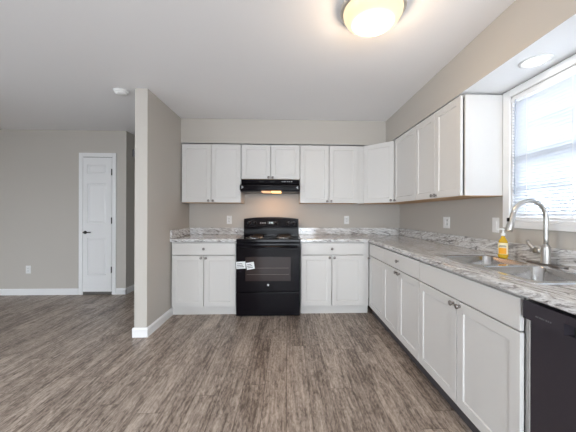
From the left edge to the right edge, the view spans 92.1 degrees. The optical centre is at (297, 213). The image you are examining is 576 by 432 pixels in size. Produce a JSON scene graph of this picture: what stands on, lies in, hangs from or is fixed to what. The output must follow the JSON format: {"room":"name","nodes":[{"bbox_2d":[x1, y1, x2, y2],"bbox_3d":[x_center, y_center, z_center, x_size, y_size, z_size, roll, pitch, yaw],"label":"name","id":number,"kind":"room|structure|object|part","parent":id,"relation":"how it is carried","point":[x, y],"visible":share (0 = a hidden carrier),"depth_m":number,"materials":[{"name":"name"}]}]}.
{"room":"kitchen","nodes":[
{"label":"kitchen","id":0,"kind":"room"},
{"bbox_2d":[0,129,134,288],"bbox_3d":[-4.197,-0.018,5.168,3.194,2.440,2.160,0,0,-2],"label":"wall","id":1,"kind":"structure","parent":0,"point":[39,169],"depth_m":4.11,"materials":[{"name":"grey paint"}]},
{"bbox_2d":[26,266,30,273],"bbox_3d":[-3.969,0.828,4.091,0.070,0.116,0.008,0,0,-2],"label":"wall outlet","id":2,"kind":"object","parent":1,"relation":"attached to","point":[28,268],"visible":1,"depth_m":4.09,"materials":[{"name":"white plastic"}]},
{"bbox_2d":[0,288,126,294],"bbox_3d":[-4.155,1.157,4.083,3.206,0.092,0.013,0,0,-2],"label":"baseboard","id":3,"kind":"structure","parent":1,"relation":"attached to","point":[63,291],"depth_m":4.09,"materials":[{"name":"white wood"}]},
{"bbox_2d":[78,153,116,294],"bbox_3d":[-2.969,0.154,4.098,0.538,2.105,0.069,0,0,-2],"label":"door","id":4,"kind":"structure","parent":1,"relation":"in","point":[97,171],"depth_m":4.12,"materials":[{"name":"white wood"}]},
{"bbox_2d":[134,88,188,327],"bbox_3d":[-1.603,-0.009,4.532,0.123,2.440,3.623,0,0,-2],"label":"wall partition","id":5,"kind":"structure","parent":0,"point":[160,209],"depth_m":2.88,"materials":[{"name":"grey paint"}]},
{"bbox_2d":[132,307,172,337],"bbox_3d":[-1.607,1.165,4.526,0.149,0.092,3.636,0,0,-2],"label":"baseboard","id":6,"kind":"structure","parent":5,"relation":"attached to","point":[136,332],"depth_m":2.80,"materials":[{"name":"white wood"}]},
{"bbox_2d":[0,291,471,431],"bbox_3d":[-2.035,1.270,1.776,7.572,0.120,9.400,0,0,-2],"label":"floor","id":7,"kind":"structure","parent":0,"point":[69,363],"depth_m":2.08,"materials":[{"name":"brown wood"}]},
{"bbox_2d":[172,242,236,314],"bbox_3d":[-1.121,0.776,3.578,0.763,0.875,0.662,0,0,-2],"label":"base cabinet","id":8,"kind":"object","parent":7,"relation":"on","point":[203,273],"visible":0.98,"depth_m":3.28,"materials":[{"name":"white wood"}]},
{"bbox_3d":[-1.294,0.800,3.280,0.368,0.605,0.020,0,0,-2],"label":"door","id":9,"kind":"part","parent":8,"relation":"part of","materials":[{"name":"white wood"}]},
{"bbox_3d":[-1.105,0.421,3.286,0.743,0.140,0.020,0,0,-2],"label":"drawer","id":10,"kind":"part","parent":8,"relation":"part of","materials":[{"name":"white wood"}]},
{"bbox_2d":[170,227,243,241],"bbox_3d":[-1.121,0.268,3.587,0.771,0.138,0.649,0,0,-2],"label":"countertop","id":11,"kind":"structure","parent":8,"relation":"on","point":[192,234],"depth_m":3.62,"materials":[{"name":"stone"}]},
{"bbox_3d":[-0.920,0.801,3.293,0.370,0.605,0.020,0,0,-2],"label":"door","id":12,"kind":"part","parent":8,"relation":"part of","materials":[{"name":"white wood"}]},
{"bbox_2d":[236,217,299,315],"bbox_3d":[-0.353,0.633,3.541,0.755,1.166,0.713,0,0,-2],"label":"electric range","id":13,"kind":"object","parent":7,"relation":"on","point":[268,252],"visible":1,"depth_m":3.25,"materials":[{"name":"black metal"}]},
{"bbox_3d":[-0.345,1.064,3.268,0.747,0.272,0.033,0,0,-2],"label":"storage drawer","id":14,"kind":"part","parent":13,"relation":"part of","materials":[{"name":"black metal"}]},
{"bbox_3d":[-0.343,0.635,3.266,0.747,0.570,0.038,0,0,-2],"label":"oven door","id":15,"kind":"part","parent":13,"relation":"part of","materials":[{"name":"black glass"}]},
{"bbox_2d":[236,235,299,241],"bbox_3d":[-0.353,0.322,3.556,0.755,0.040,0.590,0,0,-2],"label":"cooktop","id":16,"kind":"object","parent":13,"relation":"in","point":[246,238],"depth_m":3.33,"materials":[{"name":"black metal"}]},
{"bbox_2d":[237,242,299,242],"bbox_3d":[-0.356,0.769,3.591,0.751,0.850,0.610,0,0,-2],"label":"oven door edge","id":17,"kind":"object","parent":13,"relation":"in","point":[237,242],"depth_m":3.29,"materials":[{"name":"black metal"}]},
{"bbox_3d":[-0.341,0.392,3.216,0.710,0.030,0.062,0,0,-2],"label":"oven handle","id":18,"kind":"part","parent":13,"relation":"part of","materials":[{"name":"black metal"}]},
{"bbox_3d":[-0.363,0.252,3.838,0.747,0.068,0.005,0,0,-2],"label":"vent trim","id":19,"kind":"part","parent":13,"relation":"part of","materials":[{"name":"black metal"}]},
{"bbox_3d":[-0.362,0.127,3.828,0.731,0.132,0.018,0,-8,-2],"label":"control panel","id":20,"kind":"part","parent":13,"relation":"part of","materials":[{"name":"black ceramic"}]},
{"bbox_2d":[300,242,368,312],"bbox_3d":[0.440,0.781,3.636,0.824,0.875,0.662,0,0,-2],"label":"base cabinet","id":21,"kind":"object","parent":7,"relation":"on","point":[334,276],"visible":0.95,"depth_m":3.34,"materials":[{"name":"white wood"}]},
{"bbox_3d":[0.228,0.805,3.336,0.362,0.605,0.020,0,0,-2],"label":"door","id":22,"kind":"part","parent":21,"relation":"part of","materials":[{"name":"white wood"}]},
{"bbox_3d":[0.422,0.427,3.343,0.748,0.140,0.020,0,0,-2],"label":"drawer","id":23,"kind":"part","parent":21,"relation":"part of","materials":[{"name":"white wood"}]},
{"bbox_3d":[0.605,0.807,3.350,0.380,0.605,0.020,0,0,-2],"label":"door","id":24,"kind":"part","parent":21,"relation":"part of","materials":[{"name":"white wood"}]},
{"bbox_2d":[299,228,575,314],"bbox_3d":[0.807,0.275,2.260,1.459,0.138,3.446,0,0,-2],"label":"countertop","id":25,"kind":"structure","parent":21,"relation":"on","point":[417,244],"depth_m":2.16,"materials":[{"name":"laminate"}]},
{"bbox_2d":[434,254,575,299],"bbox_3d":[1.264,0.399,1.625,0.526,0.192,0.845,0,0,-2],"label":"sink","id":26,"kind":"object","parent":25,"relation":"in","point":[520,269],"visible":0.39,"depth_m":1.60,"materials":[{"name":"silver metal"}]},
{"bbox_3d":[1.214,0.398,1.826,0.361,0.191,0.365,0,0,-2],"label":"bowl","id":27,"kind":"part","parent":26,"relation":"part of","materials":[{"name":"silver metal"}]},
{"bbox_2d":[496,228,508,257],"bbox_3d":[1.408,0.203,1.906,0.044,0.200,0.065,0,0,-34],"label":"soap bottle","id":28,"kind":"object","parent":26,"relation":"on","point":[502,243],"visible":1,"depth_m":1.89,"materials":[{"name":"yellow plastic"}]},
{"bbox_3d":[1.229,0.398,1.423,0.361,0.191,0.371,0,0,-2],"label":"bowl","id":29,"kind":"part","parent":26,"relation":"part of","materials":[{"name":"silver metal"}]},
{"bbox_2d":[505,199,568,267],"bbox_3d":[1.370,0.108,1.652,0.275,0.390,0.257,0,0,-2],"label":"kitchen faucet","id":30,"kind":"object","parent":25,"relation":"on","point":[545,250],"visible":1,"depth_m":1.64,"materials":[{"name":"grey metal"}]},
{"bbox_3d":[1.380,0.055,1.649,0.224,0.285,0.025,0,0,-2],"label":"spout","id":31,"kind":"part","parent":30,"relation":"part of","materials":[{"name":"silver metal"}]},
{"bbox_3d":[1.476,0.209,1.726,0.039,0.080,0.117,0,0,-2],"label":"lever handle","id":32,"kind":"part","parent":30,"relation":"part of","materials":[{"name":"silver metal"}]},
{"bbox_2d":[540,244,551,263],"bbox_3d":[1.479,0.241,1.653,0.056,0.112,0.056,0,0,-2],"label":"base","id":33,"kind":"object","parent":30,"relation":"on","point":[545,250],"depth_m":1.64,"materials":[{"name":"silver metal"}]},
{"bbox_3d":[1.479,0.300,1.653,0.054,0.006,0.250,0,0,-2],"label":"deck plate","id":34,"kind":"part","parent":30,"relation":"part of","materials":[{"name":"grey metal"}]},
{"bbox_2d":[368,243,387,330],"bbox_3d":[1.169,0.784,3.129,0.662,0.875,0.529,0,0,-2],"label":"base cabinet","id":35,"kind":"object","parent":7,"relation":"on","point":[376,262],"visible":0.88,"depth_m":3.08,"materials":[{"name":"white wood"}]},
{"bbox_3d":[0.880,0.428,3.092,0.020,0.140,0.474,0,0,-2],"label":"drawer","id":36,"kind":"part","parent":35,"relation":"part of","materials":[{"name":"white wood"}]},
{"bbox_3d":[0.878,0.808,3.092,0.020,0.605,0.474,0,0,-2],"label":"door","id":37,"kind":"part","parent":35,"relation":"part of","materials":[{"name":"white wood"}]},
{"bbox_2d":[383,248,425,375],"bbox_3d":[1.194,0.784,2.473,0.662,0.875,0.779,0,0,-2],"label":"base cabinet","id":38,"kind":"object","parent":7,"relation":"on","point":[401,280],"visible":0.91,"depth_m":2.38,"materials":[{"name":"white wood"}]},
{"bbox_3d":[0.894,0.808,2.657,0.020,0.605,0.384,0,0,-2],"label":"door","id":39,"kind":"part","parent":38,"relation":"part of","materials":[{"name":"white wood"}]},
{"bbox_3d":[0.903,0.428,2.463,0.020,0.140,0.773,0,0,-2],"label":"drawer","id":40,"kind":"part","parent":38,"relation":"part of","materials":[{"name":"white wood"}]},
{"bbox_3d":[0.909,0.808,2.268,0.020,0.605,0.383,0,0,-2],"label":"door","id":41,"kind":"part","parent":38,"relation":"part of","materials":[{"name":"white wood"}]},
{"bbox_2d":[419,261,531,431],"bbox_3d":[1.225,0.784,1.629,0.662,0.875,0.906,0,0,-2],"label":"base cabinet","id":42,"kind":"object","parent":7,"relation":"on","point":[474,334],"visible":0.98,"depth_m":1.46,"materials":[{"name":"white wood"}]},
{"bbox_3d":[0.925,0.808,1.843,0.020,0.605,0.452,0,0,-2],"label":"door","id":43,"kind":"part","parent":42,"relation":"part of","materials":[{"name":"white wood"}]},
{"bbox_3d":[0.941,0.808,1.392,0.020,0.605,0.437,0,0,-2],"label":"door","id":44,"kind":"part","parent":42,"relation":"part of","materials":[{"name":"white wood"}]},
{"bbox_2d":[523,300,575,431],"bbox_3d":[1.254,0.787,0.863,0.620,0.868,0.601,0,0,-2],"label":"dishwasher","id":45,"kind":"object","parent":7,"relation":"on","point":[552,331],"visible":0.98,"depth_m":1.05,"materials":[{"name":"grey metal"}]},
{"bbox_3d":[0.985,0.395,0.852,0.078,0.072,0.600,0,0,-2],"label":"control panel","id":46,"kind":"part","parent":45,"relation":"part of","materials":[{"name":"black plastic"}]},
{"bbox_2d":[0,0,514,134],"bbox_3d":[-2.027,-1.290,1.776,7.572,0.120,9.400,0,0,-2],"label":"ceiling","id":47,"kind":"structure","parent":0,"point":[62,62],"depth_m":2.17,"materials":[{"name":"white paint"}]},
{"bbox_2d":[113,88,128,96],"bbox_3d":[-1.765,-1.207,2.781,0.136,0.043,0.136,0,0,-2],"label":"smoke detector","id":48,"kind":"object","parent":47,"relation":"attached to","point":[119,91],"visible":1,"depth_m":2.75,"materials":[{"name":"white plastic"}]},
{"bbox_2d":[341,0,406,36],"bbox_3d":[0.444,-1.151,1.637,0.376,0.139,0.376,0,0,-2],"label":"ceiling light","id":49,"kind":"object","parent":47,"relation":"attached to","point":[364,18],"visible":1,"depth_m":1.58,"materials":[{"name":"beige glass"}]},
{"bbox_2d":[189,194,399,297],"bbox_3d":[-0.086,-0.003,4.027,3.118,2.440,0.150,0,0,-2],"label":"wall","id":50,"kind":"structure","parent":0,"point":[201,215],"depth_m":3.95,"materials":[{"name":"grey paint"}]},
{"bbox_2d":[182,144,244,203],"bbox_3d":[-1.119,-0.517,3.733,0.760,0.756,0.353,0,0,-2],"label":"upper cabinet","id":51,"kind":"object","parent":50,"relation":"attached to","point":[211,173],"visible":0.98,"depth_m":3.59,"materials":[{"name":"white wood"}]},
{"bbox_3d":[-1.305,-0.518,3.588,0.370,0.751,0.020,0,0,-2],"label":"door","id":52,"kind":"part","parent":51,"relation":"part of","materials":[{"name":"white wood"}]},
{"bbox_3d":[-1.121,-0.141,3.758,0.756,0.004,0.299,0,0,-2],"label":"panel","id":53,"kind":"part","parent":51,"relation":"part of","materials":[{"name":"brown wood"}]},
{"bbox_3d":[-0.925,-0.517,3.602,0.376,0.751,0.020,0,0,-2],"label":"door","id":54,"kind":"part","parent":51,"relation":"part of","materials":[{"name":"white wood"}]},
{"bbox_2d":[190,227,243,234],"bbox_3d":[-1.132,0.249,3.902,0.771,0.100,0.020,0,0,-2],"label":"backsplash","id":55,"kind":"structure","parent":50,"relation":"attached to","point":[193,231],"depth_m":3.89,"materials":[{"name":"laminate"}]},
{"bbox_2d":[227,216,231,223],"bbox_3d":[-0.962,0.091,3.914,0.070,0.116,0.008,0,0,-2],"label":"wall outlet","id":56,"kind":"object","parent":50,"relation":"attached to","point":[229,218],"visible":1,"depth_m":3.91,"materials":[{"name":"white plastic"}]},
{"bbox_2d":[240,179,299,193],"bbox_3d":[-0.354,-0.355,3.709,0.752,0.169,0.456,0,0,-2],"label":"range hood","id":57,"kind":"object","parent":50,"relation":"attached to","point":[247,186],"visible":1,"depth_m":3.52,"materials":[{"name":"black metal"}]},
{"bbox_2d":[240,190,298,193],"bbox_3d":[-0.355,-0.281,3.717,0.744,0.016,0.420,0,0,-2],"label":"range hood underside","id":58,"kind":"object","parent":57,"relation":"on","point":[243,191],"depth_m":3.52,"materials":[{"name":"black metal"}]},
{"bbox_2d":[262,191,280,192],"bbox_3d":[-0.336,-0.277,3.622,0.247,0.014,0.232,0,0,-2],"label":"lamp","id":59,"kind":"object","parent":57,"relation":"on","point":[262,191],"depth_m":3.55,"materials":[{"name":"beige"}]},
{"bbox_2d":[242,145,299,179],"bbox_3d":[-0.354,-0.668,3.761,0.760,0.448,0.353,0,0,-2],"label":"upper cabinet","id":60,"kind":"object","parent":50,"relation":"attached to","point":[259,162],"visible":0.98,"depth_m":3.62,"materials":[{"name":"white wood"}]},
{"bbox_3d":[-0.539,-0.669,3.616,0.374,0.443,0.020,0,0,-2],"label":"door","id":61,"kind":"part","parent":60,"relation":"part of","materials":[{"name":"white wood"}]},
{"bbox_3d":[-0.356,-0.446,3.786,0.756,0.004,0.299,0,0,-2],"label":"panel","id":62,"kind":"part","parent":60,"relation":"part of","materials":[{"name":"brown wood"}]},
{"bbox_3d":[-0.159,-0.668,3.631,0.374,0.443,0.020,0,0,-2],"label":"door","id":63,"kind":"part","parent":60,"relation":"part of","materials":[{"name":"white wood"}]},
{"bbox_2d":[299,145,363,203],"bbox_3d":[0.451,-0.511,3.791,0.846,0.756,0.353,0,0,-2],"label":"upper cabinet","id":64,"kind":"object","parent":50,"relation":"attached to","point":[328,174],"visible":0.99,"depth_m":3.65,"materials":[{"name":"white wood"}]},
{"bbox_3d":[0.224,-0.513,3.645,0.376,0.751,0.020,0,0,-2],"label":"door","id":65,"kind":"part","parent":64,"relation":"part of","materials":[{"name":"white wood"}]},
{"bbox_3d":[0.407,-0.136,3.814,0.758,0.004,0.299,0,0,-2],"label":"panel","id":66,"kind":"part","parent":64,"relation":"part of","materials":[{"name":"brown wood"}]},
{"bbox_3d":[0.604,-0.511,3.659,0.373,0.751,0.020,0,0,-2],"label":"door","id":67,"kind":"part","parent":64,"relation":"part of","materials":[{"name":"white wood"}]},
{"bbox_2d":[344,216,348,223],"bbox_3d":[0.703,0.095,3.976,0.070,0.116,0.008,0,0,-2],"label":"wall outlet","id":68,"kind":"object","parent":50,"relation":"attached to","point":[346,218],"visible":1,"depth_m":3.97,"materials":[{"name":"white plastic"}]},
{"bbox_2d":[299,228,398,234],"bbox_3d":[0.734,0.256,3.971,1.439,0.100,0.020,0,0,-2],"label":"backsplash","id":69,"kind":"structure","parent":50,"relation":"attached to","point":[302,231],"depth_m":3.96,"materials":[{"name":"laminate"}]},
{"bbox_2d":[358,141,409,203],"bbox_3d":[1.178,-0.509,3.683,0.613,0.756,0.621,0,0,-2],"label":"upper cabinet","id":70,"kind":"object","parent":50,"relation":"attached to","point":[379,159],"visible":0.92,"depth_m":3.51,"materials":[{"name":"white wood"}]},
{"bbox_3d":[1.028,-0.510,3.526,0.412,0.751,0.020,0,0,43],"label":"door","id":71,"kind":"part","parent":70,"relation":"part of","materials":[{"name":"white wood"}]},
{"bbox_3d":[1.180,-0.133,3.691,0.599,0.004,0.600,0,0,-2],"label":"panel","id":72,"kind":"part","parent":70,"relation":"part of","materials":[{"name":"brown wood"}]},
{"bbox_2d":[181,0,575,145],"bbox_3d":[0.105,-1.064,0.630,2.995,0.315,6.652,0,0,-2],"label":"soffit","id":73,"kind":"structure","parent":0,"point":[489,64],"depth_m":2.10,"materials":[{"name":"grey paint"}]},
{"bbox_2d":[519,53,553,68],"bbox_3d":[1.410,-0.898,1.643,0.160,0.008,0.160,0,0,-2],"label":"recessed light","id":74,"kind":"object","parent":73,"relation":"in","point":[541,59],"visible":1,"depth_m":1.64,"materials":[{"name":"white plastic"}]},
{"bbox_2d":[400,54,575,250],"bbox_3d":[1.670,0.003,0.763,0.150,2.440,6.802,0,0,-2],"label":"wall","id":75,"kind":"structure","parent":0,"point":[473,217],"depth_m":2.43,"materials":[{"name":"grey paint"}]},
{"bbox_2d":[393,127,435,202],"bbox_3d":[1.329,-0.508,3.106,0.353,0.756,0.570,0,0,-2],"label":"upper cabinet","id":76,"kind":"object","parent":75,"relation":"attached to","point":[404,164],"visible":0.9,"depth_m":3.06,"materials":[{"name":"white wood"}]},
{"bbox_3d":[1.192,-0.509,3.088,0.020,0.751,0.540,0,0,-2],"label":"door","id":77,"kind":"part","parent":76,"relation":"part of","materials":[{"name":"white wood"}]},
{"bbox_3d":[1.353,-0.132,3.107,0.299,0.004,0.566,0,0,-2],"label":"panel","id":78,"kind":"part","parent":76,"relation":"part of","materials":[{"name":"brown wood"}]},
{"bbox_2d":[443,217,449,227],"bbox_3d":[1.513,0.092,2.823,0.010,0.116,0.116,0,0,-2],"label":"wall outlet","id":79,"kind":"object","parent":75,"relation":"attached to","point":[446,220],"visible":1,"depth_m":2.82,"materials":[{"name":"white plastic"}]},
{"bbox_2d":[415,94,502,200],"bbox_3d":[1.354,-0.508,2.446,0.353,0.756,0.748,0,0,-2],"label":"upper cabinet","id":80,"kind":"object","parent":75,"relation":"attached to","point":[459,147],"visible":1,"depth_m":2.09,"materials":[{"name":"white wood"}]},
{"bbox_3d":[1.209,-0.509,2.627,0.020,0.751,0.368,0,0,-2],"label":"door","id":81,"kind":"part","parent":80,"relation":"part of","materials":[{"name":"white wood"}]},
{"bbox_3d":[1.223,-0.509,2.258,0.020,0.751,0.358,0,0,-2],"label":"door","id":82,"kind":"part","parent":80,"relation":"part of","materials":[{"name":"white wood"}]},
{"bbox_3d":[1.377,-0.132,2.447,0.299,0.004,0.744,0,0,-2],"label":"panel","id":83,"kind":"part","parent":80,"relation":"part of","materials":[{"name":"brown wood"}]},
{"bbox_2d":[399,228,575,268],"bbox_3d":[1.527,0.258,2.276,0.020,0.100,3.426,0,0,-2],"label":"backsplash","id":84,"kind":"structure","parent":75,"relation":"attached to","point":[564,257],"depth_m":2.18,"materials":[{"name":"stone"}]},
{"bbox_2d":[492,218,498,232],"bbox_3d":[1.538,0.090,2.156,0.010,0.116,0.070,0,0,-2],"label":"light switch","id":85,"kind":"object","parent":75,"relation":"attached to","point":[495,221],"visible":0.89,"depth_m":2.15,"materials":[{"name":"white plastic"}]},
{"bbox_2d":[503,54,575,231],"bbox_3d":[1.633,-0.393,1.575,0.166,0.996,1.002,0,0,-2],"label":"window","id":86,"kind":"structure","parent":75,"relation":"in","point":[554,225],"depth_m":1.97,"materials":[{"name":"white plastic"}]},
{"bbox_2d":[511,66,575,219],"bbox_3d":[1.566,-0.393,1.573,0.045,0.865,0.866,0,0,-2],"label":"window blind","id":87,"kind":"object","parent":86,"relation":"attached to","point":[544,140],"visible":0.93,"depth_m":1.74,"materials":[{"name":"white plastic"}]},
{"bbox_3d":[1.571,0.034,1.573,0.024,0.012,0.866,0,0,-2],"label":"rail","id":88,"kind":"part","parent":87,"relation":"part of","materials":[{"name":"white plastic"}]},
{"bbox_3d":[1.572,-0.388,1.573,0.027,0.835,0.609,0,0,-2],"label":"ladder cord","id":89,"kind":"part","parent":87,"relation":"part of","materials":[{"name":"white fabric"}]},
{"bbox_3d":[1.641,-0.182,1.576,0.034,0.456,0.854,0,0,-2],"label":"sash","id":90,"kind":"part","parent":86,"relation":"part of","materials":[{"name":"white plastic"}]},
{"bbox_3d":[-2.127,-0.010,6.386,1.034,2.440,0.120,0,0,-2],"label":"wall","id":91,"kind":"structure","parent":0,"visible":0},
{"bbox_2d":[125,285,133,293],"bbox_3d":[-2.150,1.163,5.238,0.911,0.092,2.173,0,0,-2],"label":"baseboard","id":92,"kind":"structure","parent":91,"relation":"attached to","point":[130,288],"depth_m":4.25,"materials":[{"name":"white wood"}]}
]}

